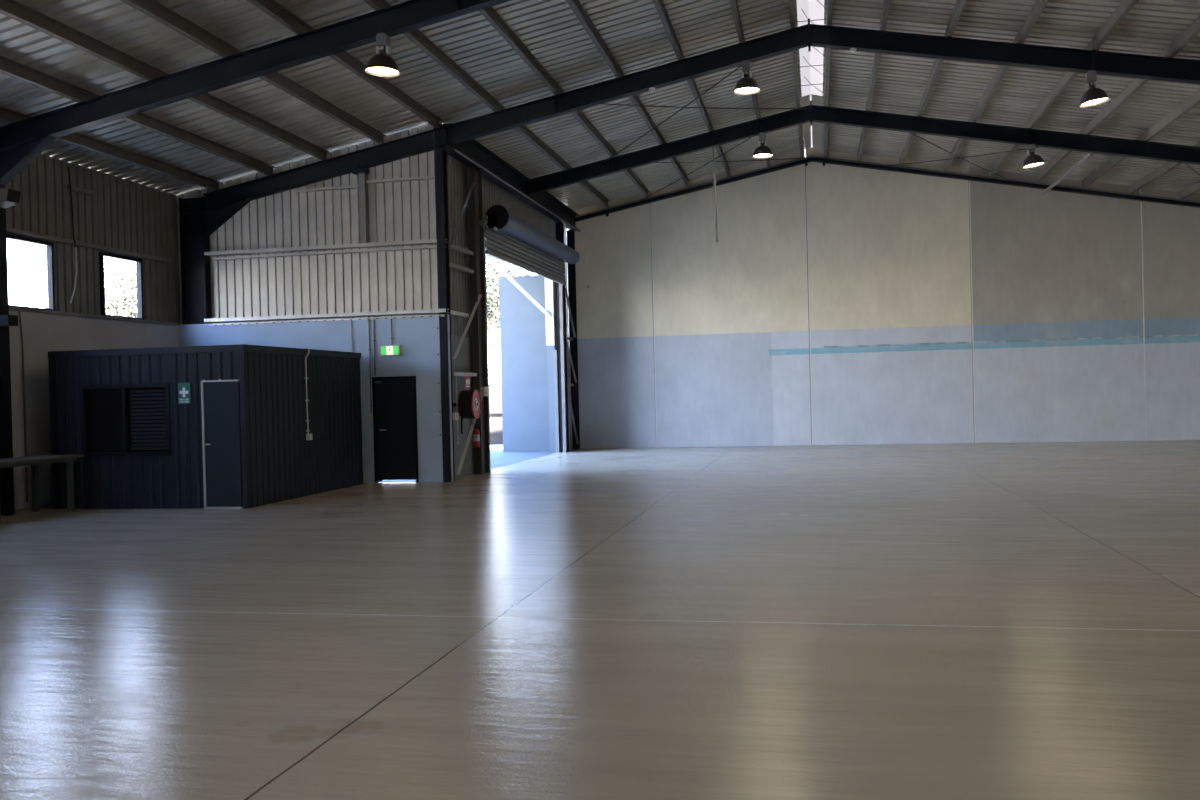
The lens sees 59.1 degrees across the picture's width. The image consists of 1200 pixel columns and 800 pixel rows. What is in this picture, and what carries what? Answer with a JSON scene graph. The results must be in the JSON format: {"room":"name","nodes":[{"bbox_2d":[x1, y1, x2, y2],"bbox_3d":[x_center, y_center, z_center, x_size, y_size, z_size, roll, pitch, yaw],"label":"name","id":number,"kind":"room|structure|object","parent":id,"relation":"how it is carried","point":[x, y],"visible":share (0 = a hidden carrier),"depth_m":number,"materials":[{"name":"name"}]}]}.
{"room":"empty warehouse","nodes":[
{"label":"empty warehouse","id":0,"kind":"room"},
{"bbox_2d":[5,154,179,324],"bbox_3d":[-11.461,-2.658,8.000,0.032,2.764,28.120,-1,0,12],"label":"wall","id":1,"kind":"structure","parent":0,"point":[123,214],"depth_m":19.15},
{"bbox_2d":[7,234,54,310],"bbox_3d":[-9.475,-2.076,17.456,0.100,1.200,1.210,-1,0,12],"label":"window","id":2,"kind":"structure","parent":1,"relation":"in","point":[49,245],"depth_m":17.99,"materials":[{"name":"blue paint"}]},
{"bbox_2d":[67,185,94,195],"bbox_3d":[-9.203,-3.718,18.768,0.060,0.070,0.650,-1,0,12],"label":"cable tray","id":3,"kind":"object","parent":1,"relation":"attached to","point":[73,188],"visible":1,"depth_m":18.74,"materials":[{"name":"grey metal"}]},
{"bbox_2d":[68,167,76,302],"bbox_3d":[-9.193,-2.869,18.374,0.101,2.385,0.183,-1,0,12],"label":"hanging cable","id":4,"kind":"object","parent":3,"relation":"hanging from","point":[68,167],"visible":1,"depth_m":18.42,"materials":[{"name":"black rubber"}]},
{"bbox_2d":[6,227,170,262],"bbox_3d":[-9.715,-2.725,16.104,0.086,0.070,10.500,-1,0,12],"label":"wall rail","id":5,"kind":"object","parent":1,"relation":"attached to","point":[9,230],"depth_m":18.76,"materials":[{"name":"grey metal"}]},
{"bbox_2d":[99,252,143,318],"bbox_3d":[-8.985,-2.106,19.841,0.100,1.200,1.180,-1,0,12],"label":"window","id":6,"kind":"structure","parent":1,"relation":"in","point":[139,271],"depth_m":19.97,"materials":[{"name":"blue paint"}]},
{"bbox_2d":[9,310,179,509],"bbox_3d":[-11.341,0.273,8.002,0.250,3.200,28.100,-1,0,12],"label":"wall","id":7,"kind":"structure","parent":0,"point":[43,333],"depth_m":17.57,"materials":[{"name":"paint"}]},
{"bbox_2d":[18,311,27,501],"bbox_3d":[-9.328,0.103,17.106,0.026,3.101,0.080,-1,0,12],"label":"conduit","id":8,"kind":"object","parent":7,"relation":"attached to","point":[20,322],"visible":1,"depth_m":17.12,"materials":[{"name":"grey metal"}]},
{"bbox_2d":[177,314,453,482],"bbox_3d":[-5.784,0.027,20.936,5.930,3.220,0.180,-1,0,12],"label":"wall","id":9,"kind":"structure","parent":0,"point":[418,338],"depth_m":20.53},
{"bbox_2d":[210,315,443,325],"bbox_3d":[-5.395,-1.559,20.722,4.950,0.035,0.032,-1,0,12],"label":"wall rail","id":10,"kind":"object","parent":9,"relation":"attached to","point":[421,315],"depth_m":20.70,"materials":[{"name":"metal"}]},
{"bbox_2d":[350,317,353,351],"bbox_3d":[-4.843,-1.254,20.616,0.060,0.740,0.032,-1,0,12],"label":"conduit","id":11,"kind":"object","parent":9,"relation":"attached to","point":[351,347],"visible":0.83,"depth_m":20.60,"materials":[{"name":"grey plastic"}]},
{"bbox_2d":[367,316,372,412],"bbox_3d":[-4.467,-0.693,20.545,0.060,1.880,0.032,-1,0,12],"label":"conduit","id":12,"kind":"object","parent":9,"relation":"attached to","point":[368,321],"visible":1,"depth_m":20.53,"materials":[{"name":"grey metal"}]},
{"bbox_2d":[373,316,376,375],"bbox_3d":[-4.378,-1.055,20.523,0.060,1.160,0.032,-1,0,12],"label":"conduit","id":13,"kind":"object","parent":9,"relation":"attached to","point":[374,340],"visible":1,"depth_m":20.51,"materials":[{"name":"grey metal"}]},
{"bbox_2d":[380,345,401,355],"bbox_3d":[-4.037,-0.955,20.417,0.395,0.205,0.108,-1,0,12],"label":"exit sign","id":14,"kind":"object","parent":9,"relation":"attached to","point":[385,350],"visible":1,"depth_m":20.37,"materials":[{"name":"green plastic"}]},
{"bbox_2d":[390,315,393,344],"bbox_3d":[-4.028,-1.353,20.447,0.060,0.580,0.032,-1,0,12],"label":"conduit","id":15,"kind":"object","parent":9,"relation":"attached to","point":[391,338],"visible":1,"depth_m":20.43,"materials":[{"name":"grey metal"}]},
{"bbox_2d":[372,376,418,482],"bbox_3d":[-3.954,0.570,20.511,0.900,2.050,0.128,-1,0,12],"label":"door","id":16,"kind":"structure","parent":9,"relation":"in","point":[394,398],"depth_m":20.52,"materials":[{"name":"black paint"}]},
{"bbox_2d":[433,127,569,350],"bbox_3d":[-2.059,-3.423,25.778,0.032,4.160,11.051,-1,0,12],"label":"wall","id":17,"kind":"structure","parent":0,"point":[492,194],"depth_m":22.04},
{"bbox_2d":[211,245,445,259],"bbox_3d":[-5.398,-2.903,20.860,4.950,0.040,0.140,-1,0,12],"label":"wall rail","id":18,"kind":"object","parent":17,"relation":"attached to","point":[431,246],"depth_m":20.81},
{"bbox_2d":[485,248,550,317],"bbox_3d":[-3.629,-3.181,26.129,3.104,1.912,8.800,-1,0,12],"label":"diagonal brace","id":19,"kind":"object","parent":17,"relation":"attached to","point":[491,259],"visible":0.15,"depth_m":29.82,"materials":[{"name":"grey"}]},
{"bbox_2d":[451,335,571,478],"bbox_3d":[-1.949,0.080,25.840,0.100,2.850,10.970,-1,0,12],"label":"wall","id":20,"kind":"structure","parent":0,"point":[463,362],"depth_m":21.76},
{"bbox_2d":[453,390,480,433],"bbox_3d":[-2.658,0.231,20.850,0.498,0.853,0.603,-1,0,12],"label":"hose reel","id":21,"kind":"object","parent":20,"relation":"attached to","point":[469,402],"visible":1,"depth_m":20.66,"materials":[{"name":"red metal"}]},
{"bbox_2d":[0,440,1199,799],"bbox_3d":[2.228,1.615,10.640,26.200,0.200,39.500,-1,0,12],"label":"floor","id":22,"kind":"structure","parent":0,"point":[1015,620],"depth_m":7.29,"materials":[{"name":"concrete"}]},
{"bbox_2d":[0,455,83,523],"bbox_3d":[-8.706,1.314,15.600,0.800,0.872,2.220,-1,0,12],"label":"workbench","id":23,"kind":"object","parent":22,"relation":"on","point":[34,461],"visible":1,"depth_m":16.39,"materials":[{"name":"grey metal"}]},
{"bbox_2d":[48,344,362,508],"bbox_3d":[-6.666,0.419,18.578,3.435,2.515,4.267,-1,0,12],"label":"hut","id":24,"kind":"object","parent":22,"relation":"on","point":[240,440],"visible":0.99,"depth_m":16.68,"materials":[{"name":"black"}]},
{"bbox_2d":[129,389,166,449],"bbox_3d":[-7.072,0.309,16.581,0.650,0.946,0.028,-1,0,12],"label":"blind","id":25,"kind":"object","parent":24,"relation":"hanging from","point":[147,407],"depth_m":16.59,"materials":[{"name":"black"}]},
{"bbox_2d":[178,383,190,403],"bbox_3d":[-6.443,-0.105,16.384,0.210,0.325,0.010,-1,0,12],"label":"sign","id":26,"kind":"object","parent":24,"relation":"attached to","point":[184,397],"visible":1,"depth_m":16.38,"materials":[{"name":"teal"}]},
{"bbox_2d":[305,347,312,439],"bbox_3d":[-5.014,-0.117,18.180,0.099,1.610,0.227,-2,0,-11],"label":"conduit","id":27,"kind":"object","parent":24,"relation":"attached to","point":[308,436],"visible":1,"depth_m":18.11,"materials":[{"name":"grey plastic"}]},
{"bbox_2d":[306,434,312,439],"bbox_3d":[-4.986,0.633,18.145,0.050,0.110,0.140,-1,0,12],"label":"outlet","id":28,"kind":"object","parent":27,"relation":"attached to","point":[308,436],"depth_m":18.10,"materials":[{"name":"grey plastic"}]},
{"bbox_2d":[0,0,511,515],"bbox_3d":[2.729,-2.631,13.552,25.160,8.220,0.310,-1,0,12],"label":"frame","id":29,"kind":"object","parent":22,"relation":"on","point":[22,141],"visible":1,"depth_m":15.46,"materials":[{"name":"blue paint"}]},
{"bbox_2d":[9,306,176,325],"bbox_3d":[-9.620,-1.452,16.100,0.156,0.060,10.500,-1,0,12],"label":"wall rail","id":30,"kind":"object","parent":29,"relation":"attached to","point":[12,308],"depth_m":18.65,"materials":[{"name":"grey metal"}]},
{"bbox_2d":[0,0,329,159],"bbox_3d":[-6.789,-4.730,14.150,0.075,0.201,13.900,-1,0,12],"label":"purlin","id":31,"kind":"structure","parent":29,"relation":"on","point":[13,9],"depth_m":14.85,"materials":[{"name":"metal"}]},
{"bbox_2d":[364,33,400,76],"bbox_3d":[-3.031,-4.807,14.703,0.494,0.530,0.494,-1,0,12],"label":"lamp","id":32,"kind":"object","parent":29,"relation":"hanging from","point":[381,64],"visible":1,"depth_m":14.63,"materials":[{"name":"grey"}]},
{"bbox_2d":[379,45,386,53],"bbox_3d":[-3.017,-4.869,14.700,0.103,0.140,0.100,-1,0,12],"label":"socket","id":33,"kind":"object","parent":32,"relation":"attached to","point":[383,50],"depth_m":14.66,"materials":[{"name":"grey"}]},
{"bbox_2d":[435,148,454,481],"bbox_3d":[-3.008,-1.618,20.326,0.212,6.380,0.215,-1,0,12],"label":"column","id":34,"kind":"structure","parent":22,"relation":"on","point":[440,154],"depth_m":20.23,"materials":[{"name":"metal"}]},
{"bbox_2d":[204,238,446,255],"bbox_3d":[-5.451,-3.007,20.861,5.110,0.070,0.156,-1,0,12],"label":"wall rail","id":35,"kind":"object","parent":34,"relation":"attached to","point":[425,241],"depth_m":20.80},
{"bbox_2d":[352,168,369,242],"bbox_3d":[-4.656,-3.796,20.722,0.300,1.450,0.190,-1,0,12],"label":"post","id":36,"kind":"object","parent":35,"relation":"on","point":[362,173],"visible":0.93,"depth_m":20.66,"materials":[{"name":"grey metal"}]},
{"bbox_2d":[296,185,358,191],"bbox_3d":[-5.377,-4.179,20.908,1.330,0.050,0.106,-1,0,12],"label":"wall rail","id":37,"kind":"object","parent":36,"relation":"attached to","point":[346,186],"depth_m":20.87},
{"bbox_2d":[204,308,448,322],"bbox_3d":[-5.429,-1.657,20.818,5.110,0.070,0.206,-1,0,12],"label":"wall rail","id":38,"kind":"object","parent":34,"relation":"attached to","point":[422,311],"depth_m":20.72,"materials":[{"name":"metal"}]},
{"bbox_2d":[366,175,434,183],"bbox_3d":[-3.803,-4.296,20.583,1.550,0.050,0.106,-1,0,12],"label":"wall rail","id":39,"kind":"object","parent":34,"relation":"attached to","point":[432,176],"depth_m":20.57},
{"bbox_2d":[452,413,458,419],"bbox_3d":[-2.792,0.316,20.467,0.065,0.140,0.200,-1,0,12],"label":"junction box","id":40,"kind":"object","parent":34,"relation":"attached to","point":[455,416],"visible":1,"depth_m":20.38,"materials":[{"name":"grey plastic"}]},
{"bbox_2d":[451,310,468,316],"bbox_3d":[-2.839,-1.712,21.008,0.108,0.070,1.150,-1,0,12],"label":"wall rail","id":41,"kind":"object","parent":34,"relation":"attached to","point":[455,313],"visible":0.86,"depth_m":21.00,"materials":[{"name":"metal"}]},
{"bbox_2d":[438,123,579,231],"bbox_3d":[-1.837,-5.109,25.675,0.285,0.500,11.080,-1,0,12],"label":"girder","id":42,"kind":"object","parent":34,"relation":"on","point":[471,153],"visible":0.96,"depth_m":24.10,"materials":[{"name":"metal"}]},
{"bbox_2d":[467,167,485,474],"bbox_3d":[-2.555,-1.643,22.201,0.160,6.380,0.500,-1,0,12],"label":"steel post","id":43,"kind":"object","parent":22,"relation":"on","point":[475,204],"visible":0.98,"depth_m":21.97,"materials":[{"name":"grey"}]},
{"bbox_2d":[449,262,473,273],"bbox_3d":[-2.822,-2.645,21.196,0.108,0.070,1.550,-1,0,12],"label":"wall rail","id":44,"kind":"object","parent":43,"relation":"attached to","point":[451,265],"visible":0.86,"depth_m":21.17,"materials":[{"name":"grey metal"}]},
{"bbox_2d":[449,244,473,255],"bbox_3d":[-2.831,-3.025,21.194,0.108,0.070,1.550,-1,0,12],"label":"wall rail","id":45,"kind":"object","parent":43,"relation":"attached to","point":[453,247],"visible":0.9,"depth_m":21.25,"materials":[{"name":"grey metal"}]},
{"bbox_2d":[449,182,474,244],"bbox_3d":[-2.741,-3.757,21.141,0.060,1.530,1.601,-1,0,12],"label":"diagonal brace","id":46,"kind":"object","parent":43,"relation":"attached to","point":[473,183],"visible":1,"depth_m":21.08,"materials":[{"name":"grey metal"}]},
{"bbox_2d":[452,372,476,375],"bbox_3d":[-2.739,-0.517,21.359,0.108,0.070,1.550,-1,0,12],"label":"wall rail","id":47,"kind":"object","parent":43,"relation":"attached to","point":[454,373],"visible":0.9,"depth_m":21.14,"materials":[{"name":"metal"}]},
{"bbox_2d":[456,376,458,444],"bbox_3d":[-2.811,0.209,20.796,0.047,1.350,0.047,-1,0,12],"label":"conduit","id":48,"kind":"object","parent":47,"relation":"attached to","point":[456,376],"visible":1,"depth_m":20.79,"materials":[{"name":"grey plastic"}]},
{"bbox_2d":[465,377,469,387],"bbox_3d":[-2.654,-0.348,21.206,0.009,0.230,0.320,-1,0,12],"label":"sign","id":49,"kind":"object","parent":47,"relation":"attached to","point":[467,379],"visible":1,"depth_m":21.19,"materials":[{"name":"red plastic"}]},
{"bbox_2d":[453,294,481,358],"bbox_3d":[-2.649,-1.517,21.308,0.070,1.425,1.810,-1,0,12],"label":"diagonal brace","id":50,"kind":"object","parent":43,"relation":"attached to","point":[479,296],"visible":1,"depth_m":21.22,"materials":[{"name":"white paint"}]},
{"bbox_2d":[457,396,482,474],"bbox_3d":[-2.596,0.627,21.324,0.070,1.615,1.710,-1,0,12],"label":"diagonal brace","id":51,"kind":"object","parent":43,"relation":"attached to","point":[474,419],"visible":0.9,"depth_m":21.02,"materials":[{"name":"white paint"}]},
{"bbox_2d":[471,422,480,446],"bbox_3d":[-2.496,0.702,21.453,0.190,0.500,0.161,-1,0,12],"label":"fire extinguisher","id":52,"kind":"object","parent":51,"relation":"attached to","point":[476,435],"visible":1,"depth_m":21.41,"materials":[{"name":"red metal"}]},
{"bbox_2d":[480,387,488,395],"bbox_3d":[-2.410,-0.175,22.067,0.110,0.200,0.300,-1,0,12],"label":"control box","id":53,"kind":"object","parent":43,"relation":"attached to","point":[484,391],"visible":0.93,"depth_m":21.93,"materials":[{"name":"beige plastic"}]},
{"bbox_2d":[479,205,579,472],"bbox_3d":[-1.478,-1.353,25.909,0.600,5.690,7.310,-1,0,12],"label":"roller door","id":54,"kind":"structure","parent":43,"relation":"attached to","point":[509,239],"depth_m":24.34,"materials":[{"name":"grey metal"}]},
{"bbox_2d":[483,214,564,281],"bbox_3d":[-1.723,-3.598,25.895,0.053,0.790,7.120,-1,0,12],"label":"curtain","id":55,"kind":"object","parent":54,"relation":"hanging from","point":[501,245],"depth_m":24.98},
{"bbox_2d":[555,222,568,451],"bbox_3d":[-1.055,-1.736,29.497,0.160,6.380,0.300,-1,0,12],"label":"steel post","id":56,"kind":"object","parent":22,"relation":"on","point":[559,232],"visible":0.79,"depth_m":29.39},
{"bbox_2d":[567,230,579,448],"bbox_3d":[-0.773,-1.753,30.869,0.160,6.380,0.300,-1,0,12],"label":"steel post","id":57,"kind":"object","parent":22,"relation":"on","point":[570,234],"visible":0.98,"depth_m":30.73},
{"bbox_2d":[565,288,575,337],"bbox_3d":[-0.844,-2.496,30.211,0.060,1.380,1.101,-1,0,12],"label":"diagonal brace","id":58,"kind":"object","parent":57,"relation":"attached to","point":[566,293],"visible":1,"depth_m":30.19,"materials":[{"name":"grey metal"}]},
{"bbox_2d":[566,341,576,381],"bbox_3d":[-0.809,-1.097,30.221,0.060,1.180,1.101,-1,0,12],"label":"diagonal brace","id":59,"kind":"object","parent":57,"relation":"attached to","point":[567,344],"visible":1,"depth_m":30.18,"materials":[{"name":"grey metal"}]},
{"bbox_2d":[567,388,578,443],"bbox_3d":[-0.770,0.478,30.233,0.060,1.630,1.101,-1,0,12],"label":"diagonal brace","id":60,"kind":"object","parent":57,"relation":"attached to","point":[570,403],"visible":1,"depth_m":30.21,"materials":[{"name":"grey metal"}]},
{"bbox_2d":[179,18,1199,324],"bbox_3d":[3.825,-2.699,18.982,25.200,8.220,0.270,-1,0,12],"label":"frame","id":61,"kind":"object","parent":22,"relation":"on","point":[201,217],"visible":0.82,"depth_m":19.61,"materials":[{"name":"blue paint"}]},
{"bbox_2d":[120,0,386,143],"bbox_3d":[-5.610,-4.987,13.904,0.075,0.201,13.900,-1,0,12],"label":"purlin","id":62,"kind":"structure","parent":61,"relation":"on","point":[153,9],"depth_m":15.31,"materials":[{"name":"metal"}]},
{"bbox_2d":[177,121,441,324],"bbox_3d":[-5.823,-3.409,21.109,5.760,3.888,0.052,-1,0,12],"label":"cladding","id":63,"kind":"object","parent":61,"relation":"attached to","point":[397,280],"visible":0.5,"depth_m":20.99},
{"bbox_2d":[247,0,442,127],"bbox_3d":[-4.480,-5.234,13.668,0.075,0.201,13.900,-1,0,12],"label":"purlin","id":64,"kind":"structure","parent":61,"relation":"on","point":[272,8],"depth_m":16.69,"materials":[{"name":"metal"}]},
{"bbox_2d":[653,0,730,176],"bbox_3d":[1.196,-6.301,18.042,0.075,0.201,24.780,-1,0,12],"label":"purlin","id":65,"kind":"structure","parent":61,"relation":"on","point":[659,5],"depth_m":19.56,"materials":[{"name":"metal"}]},
{"bbox_2d":[712,129,717,241],"bbox_3d":[2.744,-5.125,25.303,0.098,2.690,0.092,-1,1,34],"label":"pole","id":66,"kind":"object","parent":65,"relation":"hanging from","point":[714,181],"visible":0.97,"depth_m":25.28,"materials":[{"name":"grey metal"}]},
{"bbox_2d":[602,103,806,108],"bbox_3d":[1.970,-6.181,22.173,7.051,0.895,0.024,-2,1,-38],"label":"rod","id":67,"kind":"object","parent":61,"relation":"attached to","point":[602,103],"visible":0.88,"depth_m":22.25,"materials":[{"name":"black metal"}]},
{"bbox_2d":[733,60,760,94],"bbox_3d":[2.659,-5.869,19.186,0.494,0.533,0.494,-1,0,12],"label":"lamp","id":68,"kind":"object","parent":61,"relation":"hanging from","point":[747,85],"visible":1,"depth_m":19.11,"materials":[{"name":"grey"}]},
{"bbox_2d":[730,0,769,166],"bbox_3d":[2.287,-6.540,17.815,0.075,0.201,24.780,-1,0,12],"label":"purlin","id":69,"kind":"structure","parent":61,"relation":"on","point":[734,5],"depth_m":18.74,"materials":[{"name":"metal"}]},
{"bbox_2d":[789,0,802,157],"bbox_3d":[3.183,-6.736,17.628,0.075,0.201,24.780,-1,0,12],"label":"purlin","id":70,"kind":"structure","parent":61,"relation":"on","point":[791,2],"depth_m":21.76,"materials":[{"name":"metal"}]},
{"bbox_2d":[824,0,832,156],"bbox_3d":[3.811,-6.736,17.499,0.075,0.201,24.780,-1,0,12],"label":"purlin","id":71,"kind":"structure","parent":61,"relation":"on","point":[829,2],"depth_m":21.70,"materials":[{"name":"metal"}]},
{"bbox_2d":[899,0,965,165],"bbox_3d":[5.818,-6.395,17.091,0.075,0.201,24.780,-1,0,12],"label":"purlin","id":72,"kind":"structure","parent":61,"relation":"on","point":[959,5],"depth_m":20.84,"materials":[{"name":"metal"}]},
{"bbox_2d":[1079,70,1109,107],"bbox_3d":[8.417,-5.310,18.010,0.491,0.570,0.494,-1,0,12],"label":"lamp","id":73,"kind":"object","parent":61,"relation":"attached to","point":[1094,96],"visible":1,"depth_m":17.95,"materials":[{"name":"grey"}]},
{"bbox_2d":[1092,49,1098,69],"bbox_3d":[8.395,-5.787,17.901,0.138,0.387,0.028,-1,0,29],"label":"cable","id":74,"kind":"object","parent":61,"relation":"attached to","point":[1098,49],"visible":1,"depth_m":17.91,"materials":[{"name":"black rubber"}]},
{"bbox_2d":[1035,16,1199,181],"bbox_3d":[9.281,-5.807,16.386,0.075,0.201,24.780,-1,0,12],"label":"purlin","id":75,"kind":"structure","parent":61,"relation":"on","point":[1193,29],"depth_m":20.36,"materials":[{"name":"metal"}]},
{"bbox_2d":[1179,181,1199,198],"bbox_3d":[12.774,-5.214,15.676,0.075,0.201,24.780,-1,0,12],"label":"purlin","id":76,"kind":"structure","parent":61,"relation":"on","point":[1194,188],"depth_m":27.04,"materials":[{"name":"metal"}]},
{"bbox_2d":[525,101,1199,195],"bbox_3d":[7.746,-2.833,23.856,19.480,8.220,0.220,-1,0,12],"label":"roof beam","id":77,"kind":"structure","parent":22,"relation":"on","point":[813,113],"depth_m":24.11,"materials":[{"name":"metal"}]},
{"bbox_2d":[603,65,741,162],"bbox_3d":[1.629,-6.107,22.244,0.024,0.838,6.858,-2,0,-27],"label":"rod","id":78,"kind":"object","parent":77,"relation":"attached to","point":[741,65],"visible":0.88,"depth_m":22.30,"materials":[{"name":"black metal"}]},
{"bbox_2d":[640,137,751,200],"bbox_3d":[2.724,-6.174,27.572,0.024,0.838,6.704,-2,0,-28],"label":"rod","id":79,"kind":"object","parent":77,"relation":"attached to","point":[751,137],"visible":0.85,"depth_m":27.83,"materials":[{"name":"black metal"}]},
{"bbox_2d":[655,157,808,162],"bbox_3d":[3.065,-6.249,27.501,6.900,0.895,0.024,-2,1,-37],"label":"rod","id":80,"kind":"object","parent":77,"relation":"attached to","point":[805,157],"visible":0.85,"depth_m":27.76,"materials":[{"name":"black metal"}]},
{"bbox_2d":[752,132,773,158],"bbox_3d":[3.784,-5.938,24.611,0.494,0.535,0.494,-1,0,12],"label":"lamp","id":81,"kind":"object","parent":77,"relation":"attached to","point":[761,152],"visible":1,"depth_m":24.53,"materials":[{"name":"grey"}]},
{"bbox_2d":[911,133,1009,180],"bbox_3d":[8.749,-6.191,26.333,6.278,0.705,0.024,-2,1,-43],"label":"rod","id":82,"kind":"object","parent":77,"relation":"attached to","point":[911,133],"visible":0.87,"depth_m":26.54,"materials":[{"name":"black metal"}]},
{"bbox_2d":[886,147,1038,165],"bbox_3d":[9.290,-6.099,26.223,0.024,0.762,6.454,-2,0,-26],"label":"rod","id":83,"kind":"object","parent":77,"relation":"attached to","point":[1036,147],"visible":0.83,"depth_m":26.59,"materials":[{"name":"black metal"}]},
{"bbox_2d":[1022,144,1045,168],"bbox_3d":[9.603,-5.405,23.421,0.492,0.490,0.494,-1,0,12],"label":"lamp","id":84,"kind":"object","parent":77,"relation":"attached to","point":[1033,160],"visible":1,"depth_m":23.35,"materials":[{"name":"grey"}]},
{"bbox_2d":[1041,152,1093,194],"bbox_3d":[11.324,-5.467,25.762,0.089,0.129,5.141,-1,0,12],"label":"tube","id":85,"kind":"object","parent":77,"relation":"attached to","point":[1090,154],"visible":1,"depth_m":25.26,"materials":[{"name":"grey metal"}]},
{"bbox_2d":[0,0,1199,209],"bbox_3d":[2.158,-5.604,10.768,25.860,2.516,39.300,-1,0,12],"label":"ceiling","id":86,"kind":"structure","parent":0,"point":[634,32],"depth_m":18.89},
{"bbox_2d":[0,106,221,190],"bbox_3d":[-9.099,-4.225,14.631,0.075,0.201,13.900,-1,0,12],"label":"purlin","id":87,"kind":"structure","parent":86,"relation":"attached to","point":[7,116],"depth_m":18.53,"materials":[{"name":"metal"}]},
{"bbox_2d":[0,55,275,175],"bbox_3d":[-7.929,-4.481,14.387,0.075,0.201,13.900,-1,0,12],"label":"purlin","id":88,"kind":"structure","parent":86,"relation":"attached to","point":[9,67],"depth_m":17.13,"materials":[{"name":"metal"}]},
{"bbox_2d":[364,0,609,207],"bbox_3d":[-2.235,-5.552,18.757,0.075,0.201,24.780,-1,0,12],"label":"purlin","id":89,"kind":"structure","parent":86,"relation":"attached to","point":[418,38],"depth_m":18.77,"materials":[{"name":"metal"}]},
{"bbox_2d":[479,7,649,196],"bbox_3d":[-1.085,-5.803,18.517,0.075,0.201,24.780,-1,0,12],"label":"purlin","id":90,"kind":"structure","parent":86,"relation":"attached to","point":[490,14],"depth_m":18.82,"materials":[{"name":"metal"}]},
{"bbox_2d":[566,0,689,186],"bbox_3d":[0.065,-6.055,18.278,0.075,0.201,24.780,-1,0,12],"label":"purlin","id":91,"kind":"structure","parent":86,"relation":"attached to","point":[576,6],"depth_m":19.00,"materials":[{"name":"metal"}]},
{"bbox_2d":[793,0,826,147],"bbox_3d":[2.069,-6.805,10.822,1.040,0.144,39.200,-1,0,12],"label":"skylight","id":92,"kind":"object","parent":86,"relation":"attached to","point":[811,62],"visible":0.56,"depth_m":21.57,"materials":[{"name":"white plastic"}]},
{"bbox_2d":[857,0,890,160],"bbox_3d":[4.716,-6.582,17.315,0.075,0.201,24.780,-1,0,12],"label":"purlin","id":93,"kind":"structure","parent":86,"relation":"attached to","point":[886,6],"depth_m":21.42,"materials":[{"name":"metal"}]},
{"bbox_2d":[943,0,1048,170],"bbox_3d":[6.959,-6.201,16.859,0.075,0.201,24.780,-1,0,12],"label":"purlin","id":94,"kind":"structure","parent":86,"relation":"attached to","point":[1037,9],"depth_m":20.39,"materials":[{"name":"metal"}]},
{"bbox_2d":[989,0,1138,176],"bbox_3d":[8.120,-6.004,16.622,0.075,0.201,24.780,-1,0,12],"label":"purlin","id":95,"kind":"structure","parent":86,"relation":"attached to","point":[1125,6],"depth_m":19.82,"materials":[{"name":"metal"}]},
{"bbox_2d":[1082,90,1199,187],"bbox_3d":[10.442,-5.610,16.150,0.075,0.201,24.780,-1,0,12],"label":"purlin","id":96,"kind":"structure","parent":86,"relation":"attached to","point":[1193,101],"depth_m":22.10,"materials":[{"name":"metal"}]},
{"bbox_2d":[1129,141,1199,192],"bbox_3d":[11.584,-5.416,15.918,0.075,0.201,24.780,-1,0,12],"label":"purlin","id":97,"kind":"structure","parent":86,"relation":"attached to","point":[1167,166],"depth_m":26.01,"materials":[{"name":"metal"}]},
{"bbox_2d":[573,148,1199,448],"bbox_3d":[8.940,-2.978,29.252,19.926,8.370,0.184,-1,0,12],"label":"wall","id":98,"kind":"structure","parent":0,"point":[831,304],"depth_m":29.39,"materials":[{"name":"paint"}]},
{"bbox_2d":[574,155,1199,221],"bbox_3d":[8.618,-5.671,29.110,19.200,2.507,0.155,-1,0,12],"label":"rafter","id":99,"kind":"object","parent":98,"relation":"attached to","point":[920,171],"visible":0.99,"depth_m":29.20,"materials":[{"name":"blue paint"}]},
{"label":"outside","id":100,"kind":"structure","parent":0,"visible":0},
{"bbox_2d":[409,445,502,481],"bbox_3d":[-16.877,1.955,34.124,73.100,0.220,180.000,-1,0,12],"label":"ground","id":101,"kind":"structure","parent":100,"point":[491,446],"depth_m":33.67,"materials":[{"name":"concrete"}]},
{"bbox_2d":[19,249,136,317],"bbox_3d":[-27.803,-4.916,63.875,12.720,13.570,13.170,-2,0,-29],"label":"tree","id":102,"kind":"object","parent":101,"relation":"on","point":[126,309],"visible":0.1,"depth_m":62.55,"materials":[{"name":"green plant"}]},
{"bbox_2d":[380,449,557,481],"bbox_3d":[-3.437,1.557,26.532,3.300,0.016,11.050,-1,0,12],"label":"apron","id":103,"kind":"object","parent":101,"relation":"on","point":[498,458],"depth_m":27.92,"materials":[{"name":"concrete"}]},
{"bbox_2d":[499,275,549,451],"bbox_3d":[-1.978,-1.040,30.513,1.770,5.080,0.200,-1,0,12],"label":"exterior wall","id":104,"kind":"structure","parent":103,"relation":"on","point":[524,366],"depth_m":30.45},
{"bbox_2d":[545,278,555,451],"bbox_3d":[-1.353,-1.026,29.854,0.240,5.030,0.280,-1,0,12],"label":"post","id":105,"kind":"object","parent":103,"relation":"on","point":[548,283],"visible":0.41,"depth_m":29.73,"materials":[{"name":"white metal"}]},
{"bbox_2d":[489,385,502,444],"bbox_3d":[-16.308,0.879,38.251,32.600,2.180,0.460,-1,0,12],"label":"wall","id":106,"kind":"structure","parent":101,"relation":"on","point":[495,391],"depth_m":35.43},
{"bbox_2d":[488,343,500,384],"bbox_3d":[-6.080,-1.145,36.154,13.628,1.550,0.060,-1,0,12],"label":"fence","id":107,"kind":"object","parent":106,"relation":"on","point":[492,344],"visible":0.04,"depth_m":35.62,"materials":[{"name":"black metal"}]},
{"bbox_2d":[486,261,534,350],"bbox_3d":[-7.093,-4.633,54.478,10.765,12.115,10.588,-2,0,-28],"label":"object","id":108,"kind":"object","parent":101,"relation":"on","point":[492,280],"visible":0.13,"depth_m":53.75,"materials":[{"name":"green plant"}]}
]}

